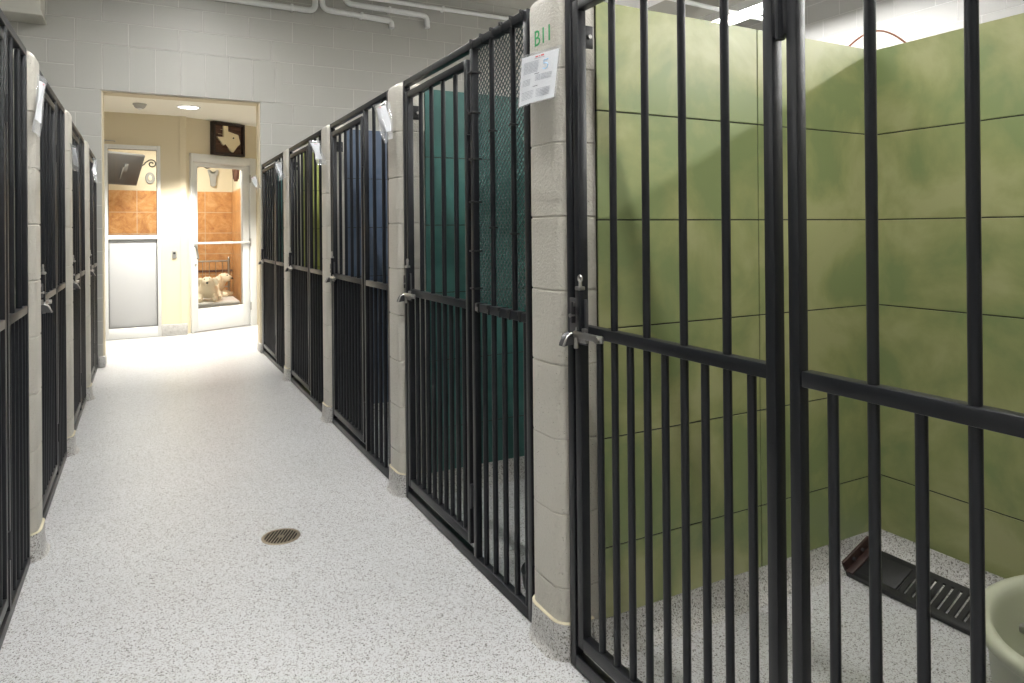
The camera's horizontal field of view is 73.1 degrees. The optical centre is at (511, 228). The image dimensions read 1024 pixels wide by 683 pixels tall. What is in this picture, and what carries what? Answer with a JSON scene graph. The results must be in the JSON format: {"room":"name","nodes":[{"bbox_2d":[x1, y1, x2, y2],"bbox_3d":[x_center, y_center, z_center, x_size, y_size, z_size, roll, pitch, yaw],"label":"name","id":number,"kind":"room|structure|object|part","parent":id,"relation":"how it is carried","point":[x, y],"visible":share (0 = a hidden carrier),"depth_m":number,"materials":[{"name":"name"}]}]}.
{"room":"dog kennel","nodes":[
{"label":"dog kennel","id":0,"kind":"room"},
{"bbox_2d":[13,49,50,563],"bbox_3d":[-2.329,0.279,2.243,1.373,1.835,0.204,0,0,-28],"label":"wall","id":1,"kind":"structure","parent":0,"point":[39,546],"depth_m":2.49,"materials":[{"name":"grey concrete"}]},
{"bbox_2d":[35,81,44,122],"bbox_3d":[-1.735,-0.449,2.542,0.019,0.246,0.259,0,0,-27],"label":"notice sheet","id":2,"kind":"object","parent":1,"relation":"attached to","point":[38,115],"visible":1,"depth_m":2.53,"materials":[{"name":"white paper"}]},
{"bbox_2d":[65,110,79,456],"bbox_3d":[-2.954,0.287,3.417,1.373,1.835,0.204,0,0,-28],"label":"wall","id":3,"kind":"structure","parent":0,"point":[72,449],"depth_m":3.66,"materials":[{"name":"grey"}]},
{"bbox_2d":[72,147,77,165],"bbox_3d":[-2.325,-0.378,3.675,0.038,0.144,0.126,0,0,-28],"label":"notice sheet","id":4,"kind":"object","parent":3,"relation":"attached to","point":[75,160],"visible":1,"depth_m":3.67,"materials":[{"name":"white paper"}]},
{"bbox_2d":[84,140,94,401],"bbox_3d":[-3.594,0.295,4.618,1.373,1.835,0.204,0,0,-28],"label":"wall","id":5,"kind":"structure","parent":0,"point":[89,392],"depth_m":4.86,"materials":[{"name":"grey"}]},
{"bbox_2d":[89,148,97,382],"bbox_3d":[-3.363,0.296,5.519,0.120,1.826,1.168,0,0,-28],"label":"gate","id":6,"kind":"object","parent":5,"relation":"attached to","point":[93,179],"visible":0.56,"depth_m":5.62,"materials":[{"name":"black metal"}]},
{"bbox_3d":[-3.264,0.291,5.332,0.026,1.710,0.671,0,0,-28],"label":"door","id":7,"kind":"part","parent":6,"relation":"part of","materials":[{"name":"black metal"}]},
{"bbox_3d":[-3.440,0.294,5.666,0.024,1.767,0.024,0,0,-28],"label":"post","id":8,"kind":"part","parent":6,"relation":"part of","materials":[{"name":"black metal"}]},
{"bbox_2d":[93,161,96,175],"bbox_3d":[-3.045,-0.428,5.041,0.040,0.195,0.183,0,0,-34],"label":"notice sheet","id":9,"kind":"object","parent":5,"relation":"attached to","point":[94,166],"visible":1,"depth_m":5.01,"materials":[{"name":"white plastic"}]},
{"bbox_2d":[104,112,186,324],"bbox_3d":[-4.958,-0.031,7.433,2.638,2.525,0.118,0,0,-28],"label":"wall","id":10,"kind":"structure","parent":0,"point":[166,132],"depth_m":7.93,"materials":[{"name":"beige paint"}]},
{"bbox_2d":[104,144,161,339],"bbox_3d":[-4.257,0.141,7.768,0.553,2.162,0.085,0,0,-28],"label":"door","id":11,"kind":"structure","parent":10,"relation":"in","point":[133,309],"depth_m":7.74,"materials":[{"name":"white metal"}]},
{"bbox_3d":[-4.250,0.611,7.759,0.471,0.974,0.024,0,0,-28],"label":"panel","id":12,"kind":"part","parent":11,"relation":"part of","materials":[{"name":"grey metal"}]},
{"bbox_2d":[172,250,176,257],"bbox_3d":[-3.882,0.293,7.943,0.052,0.090,0.026,0,0,-28],"label":"light switch","id":13,"kind":"object","parent":10,"relation":"attached to","point":[174,252],"visible":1,"depth_m":7.94,"materials":[{"name":"grey plastic"}]},
{"bbox_2d":[162,323,187,335],"bbox_3d":[-3.873,1.158,7.940,0.268,0.130,0.028,0,0,-28],"label":"baseboard","id":14,"kind":"structure","parent":10,"relation":"attached to","point":[168,329],"depth_m":7.92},
{"bbox_2d":[108,149,231,308],"bbox_3d":[-4.926,-0.025,9.887,5.000,2.525,0.116,0,0,-28],"label":"wall","id":15,"kind":"structure","parent":0,"point":[132,209],"depth_m":10.04,"materials":[{"name":"orange tile"}]},
{"bbox_2d":[108,151,144,185],"bbox_3d":[-5.327,-0.793,9.159,0.578,0.416,0.857,-1,0,24],"label":"wall tv","id":16,"kind":"object","parent":15,"relation":"attached to","point":[124,168],"visible":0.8,"depth_m":9.12,"materials":[{"name":"grey plastic"}]},
{"bbox_2d":[142,159,155,166],"bbox_3d":[-5.154,-0.924,9.711,0.276,0.115,0.012,0,0,-28],"label":"scroll","id":17,"kind":"object","parent":15,"relation":"attached to","point":[150,159],"visible":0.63,"depth_m":9.74,"materials":[{"name":"grey metal"}]},
{"bbox_2d":[145,172,154,183],"bbox_3d":[-5.099,-0.717,9.735,0.124,0.170,0.029,0,0,-28],"label":"wall plaque","id":18,"kind":"object","parent":15,"relation":"attached to","point":[150,177],"visible":1,"depth_m":9.73,"materials":[{"name":"grey ceramic"}]},
{"bbox_2d":[207,170,218,186],"bbox_3d":[-4.377,-0.745,10.120,0.150,0.250,0.029,0,0,-28],"label":"ornament","id":19,"kind":"object","parent":15,"relation":"attached to","point":[213,175],"visible":1,"depth_m":10.11,"materials":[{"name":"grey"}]},
{"bbox_2d":[104,95,255,126],"bbox_3d":[-4.248,-1.337,8.595,5.000,0.080,4.650,0,0,-28],"label":"ceiling","id":20,"kind":"structure","parent":0,"point":[228,113],"depth_m":7.57,"materials":[{"name":"white paint"}]},
{"bbox_2d":[133,103,146,109],"bbox_3d":[-3.879,-1.273,7.200,0.132,0.059,0.132,0,0,-28],"label":"smoke detector","id":21,"kind":"object","parent":20,"relation":"attached to","point":[140,106],"visible":1,"depth_m":7.16,"materials":[{"name":"grey plastic"}]},
{"bbox_2d":[176,105,200,109],"bbox_3d":[-3.463,-1.300,7.399,0.240,0.011,0.240,0,0,-28],"label":"recessed light","id":22,"kind":"object","parent":20,"relation":"in","point":[188,107],"visible":1,"depth_m":7.38,"materials":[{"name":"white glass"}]},
{"bbox_2d":[186,117,257,333],"bbox_3d":[-3.092,-0.043,9.173,0.100,2.525,2.645,-1,0,34],"label":"wall","id":23,"kind":"structure","parent":0,"point":[197,130],"depth_m":8.18,"materials":[{"name":"beige paint"}]},
{"bbox_2d":[189,153,256,332],"bbox_3d":[-3.534,0.164,8.457,0.154,2.110,0.874,-1,0,34],"label":"door","id":24,"kind":"structure","parent":23,"relation":"in","point":[245,313],"depth_m":8.56,"materials":[{"name":"white metal"}]},
{"bbox_2d":[210,121,244,156],"bbox_3d":[-3.480,-1.096,8.465,0.074,0.398,0.426,-1,0,34],"label":"wall sign","id":25,"kind":"object","parent":23,"relation":"attached to","point":[226,139],"visible":1,"depth_m":8.44,"materials":[{"name":"black wood"}]},
{"bbox_2d":[232,170,240,303],"bbox_3d":[-3.750,-0.037,9.551,0.060,2.525,1.615,0,0,-28],"label":"wall","id":26,"kind":"structure","parent":0,"point":[236,187],"depth_m":9.74,"materials":[{"name":"orange tile"}]},
{"bbox_2d":[232,169,238,180],"bbox_3d":[-3.891,-0.833,9.728,0.029,0.340,0.620,0,0,-28],"label":"banner","id":27,"kind":"object","parent":26,"relation":"attached to","point":[235,173],"visible":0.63,"depth_m":9.62,"materials":[{"name":"brown fabric"}]},
{"bbox_2d":[9,0,522,367],"bbox_3d":[-2.882,-0.664,6.571,12.300,3.750,0.200,0,0,-28],"label":"wall","id":28,"kind":"structure","parent":0,"point":[306,72],"depth_m":6.68,"materials":[{"name":"grey concrete"}]},
{"bbox_2d":[0,0,46,24],"bbox_3d":[-4.601,-2.065,5.387,1.590,0.663,0.309,0,0,-28],"label":"air duct","id":29,"kind":"object","parent":28,"relation":"attached to","point":[25,11],"visible":1,"depth_m":5.61,"materials":[{"name":"grey metal"}]},
{"bbox_2d":[98,342,262,367],"bbox_3d":[-3.051,1.165,6.468,1.410,0.095,0.220,0,0,-28],"label":"baseboard","id":30,"kind":"structure","parent":28,"relation":"attached to","point":[102,361],"depth_m":6.08,"materials":[{"name":"white"}]},
{"bbox_2d":[101,91,261,355],"bbox_3d":[-3.071,-0.053,6.489,1.334,2.352,0.162,0,0,-28],"label":"trim","id":31,"kind":"structure","parent":28,"relation":"attached to","point":[109,93],"depth_m":6.55,"materials":[{"name":"beige paint"}]},
{"bbox_2d":[251,177,257,186],"bbox_3d":[-2.468,-0.441,6.646,0.163,0.168,0.046,-1,0,42],"label":"notice sheet","id":32,"kind":"object","parent":28,"relation":"attached to","point":[254,180],"visible":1,"depth_m":6.65,"materials":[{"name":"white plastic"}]},
{"bbox_2d":[282,149,319,380],"bbox_3d":[-1.226,0.277,5.813,1.370,1.835,0.204,0,0,-28],"label":"wall","id":33,"kind":"structure","parent":0,"point":[287,367],"depth_m":5.47,"materials":[{"name":"grey"}]},
{"bbox_2d":[258,152,284,373],"bbox_3d":[-2.118,0.286,6.149,0.120,1.826,1.226,0,0,-28],"label":"gate","id":34,"kind":"object","parent":33,"relation":"attached to","point":[273,278],"visible":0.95,"depth_m":6.15,"materials":[{"name":"black metal"}]},
{"bbox_3d":[-2.222,0.284,6.346,0.026,1.710,0.704,0,0,-28],"label":"door","id":35,"kind":"part","parent":34,"relation":"part of","materials":[{"name":"black metal"}]},
{"bbox_3d":[-2.037,0.283,5.996,0.024,1.767,0.025,0,0,-28],"label":"post","id":36,"kind":"part","parent":34,"relation":"part of","materials":[{"name":"black metal"}]},
{"bbox_3d":[-1.935,0.294,5.808,0.026,0.028,0.397,0,0,-28],"label":"rail","id":37,"kind":"part","parent":34,"relation":"part of","materials":[{"name":"black metal"}]},
{"bbox_2d":[277,162,281,175],"bbox_3d":[-1.835,-0.458,5.454,0.032,0.165,0.202,0,0,-35],"label":"notice sheet","id":38,"kind":"object","parent":33,"relation":"attached to","point":[279,166],"visible":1,"depth_m":5.47,"materials":[{"name":"white paper"}]},
{"bbox_2d":[320,125,387,422],"bbox_3d":[-0.588,0.269,4.615,1.370,1.835,0.204,0,0,-28],"label":"wall","id":39,"kind":"structure","parent":0,"point":[326,417],"depth_m":4.30,"materials":[{"name":"grey"}]},
{"bbox_2d":[311,143,321,158],"bbox_3d":[-1.198,-0.472,4.266,0.043,0.168,0.251,0,0,-33],"label":"notice sheet","id":40,"kind":"object","parent":39,"relation":"attached to","point":[316,146],"visible":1,"depth_m":4.28,"materials":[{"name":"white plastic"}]},
{"bbox_2d":[374,402,387,419],"bbox_3d":[-0.210,1.137,4.047,1.249,0.088,1.164,0,0,-28],"label":"baseboard","id":41,"kind":"structure","parent":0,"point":[387,402],"depth_m":4.35,"materials":[{"name":"grey"}]},
{"bbox_2d":[386,82,525,496],"bbox_3d":[0.045,0.260,3.427,1.370,1.835,0.204,0,0,-28],"label":"wall","id":42,"kind":"structure","parent":0,"point":[396,486],"depth_m":3.13,"materials":[{"name":"grey"}]},
{"bbox_2d":[376,105,390,133],"bbox_3d":[-0.570,-0.475,3.091,0.038,0.189,0.195,0,0,-34],"label":"notice sheet","id":43,"kind":"object","parent":42,"relation":"attached to","point":[384,120],"visible":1,"depth_m":3.08,"materials":[{"name":"white paper"}]},
{"bbox_2d":[0,324,991,682],"bbox_3d":[-1.360,1.251,3.742,12.300,0.120,16.100,0,0,-28],"label":"floor","id":44,"kind":"structure","parent":0,"point":[195,447],"depth_m":2.39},
{"bbox_2d":[39,70,66,518],"bbox_3d":[-2.088,0.279,3.125,0.120,1.826,1.124,0,0,-28],"label":"gate","id":45,"kind":"object","parent":44,"relation":"on","point":[52,224],"visible":0.68,"depth_m":3.17,"materials":[{"name":"black metal"}]},
{"bbox_3d":[-1.857,0.304,2.749,0.020,0.054,0.128,0,0,-28],"label":"latch arm","id":46,"kind":"part","parent":45,"relation":"part of","materials":[{"name":"silver metal"}]},
{"bbox_3d":[-1.808,0.309,2.679,0.040,0.034,0.024,0,0,-28],"label":"lever","id":47,"kind":"part","parent":45,"relation":"part of","materials":[{"name":"grey metal"}]},
{"bbox_3d":[-1.993,0.274,2.945,0.026,1.710,0.645,0,0,-28],"label":"door","id":48,"kind":"part","parent":45,"relation":"part of","materials":[{"name":"black metal"}]},
{"bbox_3d":[-2.162,0.277,3.266,0.024,1.767,0.023,0,0,-28],"label":"post","id":49,"kind":"part","parent":45,"relation":"part of","materials":[{"name":"black metal"}]},
{"bbox_3d":[-2.255,0.291,3.438,0.026,0.028,0.364,0,0,-28],"label":"rail","id":50,"kind":"part","parent":45,"relation":"part of","materials":[{"name":"black"}]},
{"bbox_2d":[72,121,85,429],"bbox_3d":[-2.720,0.287,4.312,0.120,1.826,1.155,0,0,-28],"label":"gate","id":51,"kind":"object","parent":44,"relation":"on","point":[78,172],"visible":0.62,"depth_m":4.40,"materials":[{"name":"black metal"}]},
{"bbox_3d":[-2.434,0.318,3.853,0.040,0.034,0.024,0,0,-28],"label":"lever","id":52,"kind":"part","parent":51,"relation":"part of","materials":[{"name":"grey metal"}]},
{"bbox_3d":[-2.623,0.282,4.128,0.026,1.710,0.663,0,0,-28],"label":"door","id":53,"kind":"part","parent":51,"relation":"part of","materials":[{"name":"black metal"}]},
{"bbox_3d":[-2.797,0.286,4.457,0.024,1.767,0.023,0,0,-28],"label":"post","id":54,"kind":"part","parent":51,"relation":"part of","materials":[{"name":"black metal"}]},
{"bbox_2d":[198,257,229,290],"bbox_3d":[-4.437,0.819,9.811,0.820,0.825,0.042,0,0,-28],"label":"guard rail","id":55,"kind":"object","parent":44,"relation":"on","point":[228,258],"visible":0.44,"depth_m":9.95,"materials":[{"name":"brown metal"}]},
{"bbox_3d":[-4.441,0.463,9.812,0.780,0.025,0.026,0,0,-28],"label":"rail","id":56,"kind":"part","parent":55,"relation":"part of","materials":[{"name":"silver metal"}]},
{"bbox_3d":[-4.093,0.816,9.994,0.040,0.825,0.042,0,0,-28],"label":"post","id":57,"kind":"part","parent":55,"relation":"part of","materials":[{"name":"silver metal"}]},
{"bbox_2d":[198,295,239,308],"bbox_3d":[-4.130,1.082,9.259,0.800,0.291,1.200,0,0,-28],"label":"cot","id":58,"kind":"object","parent":44,"relation":"on","point":[228,300],"visible":0.34,"depth_m":8.87,"materials":[{"name":"white fabric"}]},
{"bbox_2d":[198,277,222,301],"bbox_3d":[-3.966,0.772,9.020,0.355,0.320,0.652,0,0,-22],"label":"dog","id":59,"kind":"object","parent":58,"relation":"on","point":[207,286],"visible":0.91,"depth_m":8.85},
{"bbox_3d":[-4.131,0.989,9.259,0.800,0.030,1.200,0,0,-28],"label":"cot frame","id":60,"kind":"part","parent":58,"relation":"part of","materials":[{"name":"silver metal"}]},
{"bbox_2d":[212,273,233,296],"bbox_3d":[-4.192,0.775,9.599,0.652,0.320,0.355,-1,0,2],"label":"dog","id":61,"kind":"object","parent":58,"relation":"on","point":[222,278],"visible":0.39,"depth_m":9.54},
{"bbox_2d":[261,528,299,544],"bbox_3d":[-0.888,1.182,2.657,0.144,0.003,0.144,0,0,-28],"label":"floor drain","id":62,"kind":"object","parent":44,"relation":"on","point":[281,536],"visible":1,"depth_m":2.65,"materials":[{"name":"brown metal"}]},
{"bbox_2d":[285,129,323,411],"bbox_3d":[-1.462,0.278,4.918,0.120,1.826,1.152,0,0,-28],"label":"gate","id":63,"kind":"object","parent":44,"relation":"on","point":[306,283],"visible":0.94,"depth_m":4.92,"materials":[{"name":"black metal"}]},
{"bbox_3d":[-1.560,0.275,5.103,0.026,1.710,0.662,0,0,-28],"label":"door","id":64,"kind":"part","parent":63,"relation":"part of","materials":[{"name":"black metal"}]},
{"bbox_3d":[-1.386,0.274,4.774,0.024,1.767,0.023,0,0,-28],"label":"post","id":65,"kind":"part","parent":63,"relation":"part of","materials":[{"name":"black metal"}]},
{"bbox_3d":[-1.290,0.285,4.597,0.026,0.028,0.373,0,0,-28],"label":"rail","id":66,"kind":"part","parent":63,"relation":"part of","materials":[{"name":"black metal"}]},
{"bbox_2d":[325,90,390,478],"bbox_3d":[-0.827,0.269,3.725,0.120,1.826,1.140,0,0,-28],"label":"gate","id":67,"kind":"object","parent":44,"relation":"on","point":[354,370],"visible":0.91,"depth_m":3.67,"materials":[{"name":"black metal"}]},
{"bbox_3d":[-1.059,0.300,4.106,0.020,0.054,0.129,0,0,-28],"label":"latch arm","id":68,"kind":"part","parent":67,"relation":"part of","materials":[{"name":"silver metal"}]},
{"bbox_3d":[-0.923,0.266,3.907,0.026,1.710,0.655,0,0,-28],"label":"door","id":69,"kind":"part","parent":67,"relation":"part of","materials":[{"name":"black metal"}]},
{"bbox_3d":[-0.751,0.266,3.582,0.024,1.767,0.023,0,0,-28],"label":"post","id":70,"kind":"part","parent":67,"relation":"part of","materials":[{"name":"black metal"}]},
{"bbox_3d":[-0.657,0.277,3.407,0.026,0.028,0.369,0,0,-28],"label":"rail","id":71,"kind":"part","parent":67,"relation":"part of","materials":[{"name":"black"}]},
{"bbox_2d":[521,562,524,587],"bbox_3d":[0.122,1.143,2.266,0.186,0.060,0.186,0,0,-28],"label":"bowl","id":72,"kind":"object","parent":44,"relation":"on","point":[523,565],"visible":0.07,"depth_m":2.25,"materials":[{"name":"grey"}]},
{"bbox_2d":[842,536,969,635],"bbox_3d":[1.295,1.107,2.103,0.149,0.110,0.549,0,0,-28],"label":"grate","id":73,"kind":"object","parent":44,"relation":"on","point":[895,570],"visible":0.61,"depth_m":2.17,"materials":[{"name":"black metal"}]},
{"bbox_2d":[985,575,1023,682],"bbox_3d":[1.373,1.030,1.542,0.670,0.255,0.540,0,0,-28],"label":"tub","id":74,"kind":"object","parent":44,"relation":"on","point":[1004,599],"visible":0.77,"depth_m":1.70,"materials":[{"name":"grey plastic"}]},
{"bbox_2d":[465,0,747,24],"bbox_3d":[-0.281,-2.624,1.659,12.300,0.100,11.360,0,0,-28],"label":"ceiling","id":75,"kind":"structure","parent":0,"point":[670,7],"depth_m":7.96,"materials":[{"name":"grey paint"}]},
{"bbox_2d":[215,0,317,12],"bbox_3d":[-2.941,-2.340,6.411,2.248,0.398,0.068,0,0,-28],"label":"ceiling pipe","id":76,"kind":"object","parent":75,"relation":"attached to","point":[291,7],"visible":1,"depth_m":6.74,"materials":[{"name":"white metal"}]},
{"bbox_2d":[319,0,393,28],"bbox_3d":[-1.592,-2.330,7.126,0.777,0.439,0.074,0,0,-28],"label":"ceiling pipe","id":77,"kind":"object","parent":75,"relation":"attached to","point":[360,16],"visible":1,"depth_m":7.10,"materials":[{"name":"white metal"}]},
{"bbox_2d":[343,0,429,28],"bbox_3d":[-1.314,-2.360,7.274,0.947,0.382,0.074,0,0,-28],"label":"ceiling pipe","id":78,"kind":"object","parent":75,"relation":"attached to","point":[388,10],"visible":1,"depth_m":7.26,"materials":[{"name":"white metal"}]},
{"bbox_2d":[370,0,507,19],"bbox_3d":[-0.819,-2.402,7.534,1.770,0.052,0.081,0,0,-28],"label":"ceiling pipe","id":79,"kind":"object","parent":75,"relation":"attached to","point":[442,9],"visible":0.91,"depth_m":7.53,"materials":[{"name":"white metal"}]},
{"bbox_2d":[603,0,663,7],"bbox_3d":[1.014,-2.322,6.402,0.600,0.505,0.880,0,0,-28],"label":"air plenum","id":80,"kind":"object","parent":75,"relation":"hanging from","point":[631,3],"visible":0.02,"depth_m":6.32,"materials":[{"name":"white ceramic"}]},
{"bbox_2d":[668,0,761,20],"bbox_3d":[2.039,-2.406,7.040,1.552,0.351,0.044,0,0,-31],"label":"conduit","id":81,"kind":"object","parent":75,"relation":"attached to","point":[687,2],"visible":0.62,"depth_m":7.05,"materials":[{"name":"white metal"}]},
{"bbox_2d":[699,0,761,24],"bbox_3d":[2.653,-2.445,7.152,0.304,0.284,2.464,0,0,-28],"label":"ceiling light","id":82,"kind":"object","parent":75,"relation":"attached to","point":[754,7],"visible":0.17,"depth_m":7.38,"materials":[{"name":"white plastic"}]},
{"bbox_2d":[713,3,761,23],"bbox_3d":[2.654,-2.337,7.152,0.280,0.048,2.438,0,0,-28],"label":"diffuser","id":83,"kind":"object","parent":82,"relation":"attached to","point":[750,8],"depth_m":7.38,"materials":[{"name":"white"}]},
{"bbox_2d":[529,0,867,661],"bbox_3d":[0.667,0.252,2.258,1.370,1.835,0.204,0,0,-28],"label":"wall","id":84,"kind":"structure","parent":0,"point":[834,73],"depth_m":2.05,"materials":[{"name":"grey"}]},
{"bbox_2d":[397,8,534,622],"bbox_3d":[-0.216,0.260,2.538,0.119,1.828,1.118,0,0,-26],"label":"gate","id":85,"kind":"object","parent":84,"relation":"attached to","point":[470,527],"visible":0.91,"depth_m":2.40,"materials":[{"name":"black dark oiled steel"}]},
{"bbox_3d":[-0.476,0.298,2.990,0.040,0.034,0.023,0,0,-28],"label":"lever","id":86,"kind":"part","parent":85,"relation":"part of","materials":[{"name":"grey metal"}]},
{"bbox_3d":[-0.428,0.292,2.920,0.020,0.054,0.127,0,0,-28],"label":"latch arm","id":87,"kind":"part","parent":85,"relation":"part of","materials":[{"name":"silver metal"}]},
{"bbox_3d":[-0.294,0.258,2.726,0.026,1.710,0.642,0,0,-28],"label":"door","id":88,"kind":"part","parent":85,"relation":"part of","materials":[{"name":"black metal"}]},
{"bbox_3d":[-0.125,0.257,2.406,0.024,1.767,0.022,0,0,-28],"label":"post","id":89,"kind":"part","parent":85,"relation":"part of","materials":[{"name":"black metal"}]},
{"bbox_3d":[-0.033,0.269,2.235,0.026,0.028,0.362,0,0,-28],"label":"rail","id":90,"kind":"part","parent":85,"relation":"part of","materials":[{"name":"black metal"}]},
{"bbox_2d":[426,456,523,495],"bbox_3d":[0.417,1.129,2.869,1.249,0.088,1.142,0,0,-28],"label":"baseboard","id":91,"kind":"structure","parent":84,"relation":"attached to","point":[521,459],"depth_m":3.23,"materials":[{"name":"grey"}]},
{"bbox_2d":[519,48,558,106],"bbox_3d":[0.068,-0.422,1.910,0.024,0.163,0.239,0,0,-26],"label":"notice sheet","id":92,"kind":"object","parent":84,"relation":"attached to","point":[538,71],"visible":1,"depth_m":1.90,"materials":[{"name":"white paper"}]},
{"bbox_2d":[593,529,1004,658],"bbox_3d":[1.047,1.120,1.687,1.249,0.088,1.173,0,0,-28],"label":"baseboard","id":93,"kind":"structure","parent":84,"relation":"attached to","point":[950,568],"depth_m":2.15,"materials":[{"name":"grey concrete"}]},
{"bbox_2d":[849,30,905,45],"bbox_3d":[1.329,-0.676,2.511,0.260,0.095,0.007,-1,0,15],"label":"cable","id":94,"kind":"object","parent":84,"relation":"on","point":[888,32],"visible":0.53,"depth_m":2.50,"materials":[{"name":"brown plastic"}]},
{"bbox_2d":[734,0,1023,49],"bbox_3d":[5.167,-0.741,4.434,0.100,3.750,11.160,0,0,-28],"label":"wall","id":95,"kind":"structure","parent":0,"point":[840,22],"depth_m":6.89,"materials":[{"name":"white paint"}]},
{"bbox_2d":[877,13,1023,578],"bbox_3d":[0.483,0.272,4.255,0.200,1.807,7.060,0,0,-28],"label":"wall","id":96,"kind":"structure","parent":0,"point":[921,106],"depth_m":2.27,"materials":[{"name":"olive green tile"},{"name":"dark grout"}]},
{"bbox_3d":[1.304,0.243,1.062,1.370,1.835,0.204,0,0,-28],"label":"wall","id":97,"kind":"structure","parent":0,"visible":0},
{"bbox_2d":[559,0,1023,682],"bbox_3d":[0.430,0.252,1.364,0.120,1.826,1.149,0,0,-28],"label":"gate","id":98,"kind":"object","parent":97,"relation":"attached to","point":[781,19],"visible":1,"depth_m":1.26,"materials":[{"name":"black metal"}]},
{"bbox_3d":[0.146,0.290,1.821,0.040,0.034,0.024,0,0,-28],"label":"lever","id":99,"kind":"part","parent":98,"relation":"part of","materials":[{"name":"grey metal"}]},
{"bbox_3d":[0.196,0.283,1.748,0.020,0.054,0.130,0,0,-28],"label":"latch arm","id":100,"kind":"part","parent":98,"relation":"part of","materials":[{"name":"silver metal"}]},
{"bbox_3d":[0.431,0.252,1.365,0.026,1.826,1.149,0,0,-28],"label":"frame","id":101,"kind":"part","parent":98,"relation":"part of","materials":[{"name":"black metal"}]},
{"bbox_3d":[0.333,0.250,1.548,0.026,1.710,0.660,0,0,-28],"label":"door","id":102,"kind":"part","parent":98,"relation":"part of","materials":[{"name":"black metal"}]},
{"bbox_3d":[0.507,0.249,1.220,0.024,1.767,0.023,0,0,-28],"label":"post","id":103,"kind":"part","parent":98,"relation":"part of","materials":[{"name":"black metal"}]},
{"bbox_3d":[0.602,0.260,1.044,0.026,0.028,0.372,0,0,-28],"label":"rail","id":104,"kind":"part","parent":98,"relation":"part of","materials":[{"name":"black metal"}]},
{"bbox_3d":[-1.697,0.270,1.055,1.373,1.835,0.204,0,0,-28],"label":"wall","id":105,"kind":"structure","parent":0,"visible":0},
{"bbox_2d":[0,8,29,649],"bbox_3d":[-1.459,0.271,1.944,0.120,1.826,1.139,0,0,-28],"label":"gate","id":106,"kind":"object","parent":105,"relation":"attached to","point":[14,322],"visible":1,"depth_m":2.21,"materials":[{"name":"black metal"}]},
{"bbox_3d":[-1.363,0.265,1.762,0.026,1.710,0.654,0,0,-28],"label":"door","id":107,"kind":"part","parent":106,"relation":"part of","materials":[{"name":"black metal"}]},
{"bbox_3d":[-1.534,0.269,2.087,0.024,1.767,0.023,0,0,-28],"label":"post","id":108,"kind":"part","parent":106,"relation":"part of","materials":[{"name":"black metal"}]},
{"bbox_3d":[-1.629,0.283,2.261,0.026,0.028,0.369,0,0,-28],"label":"rail","id":109,"kind":"part","parent":106,"relation":"part of","materials":[{"name":"black metal"}]}
]}

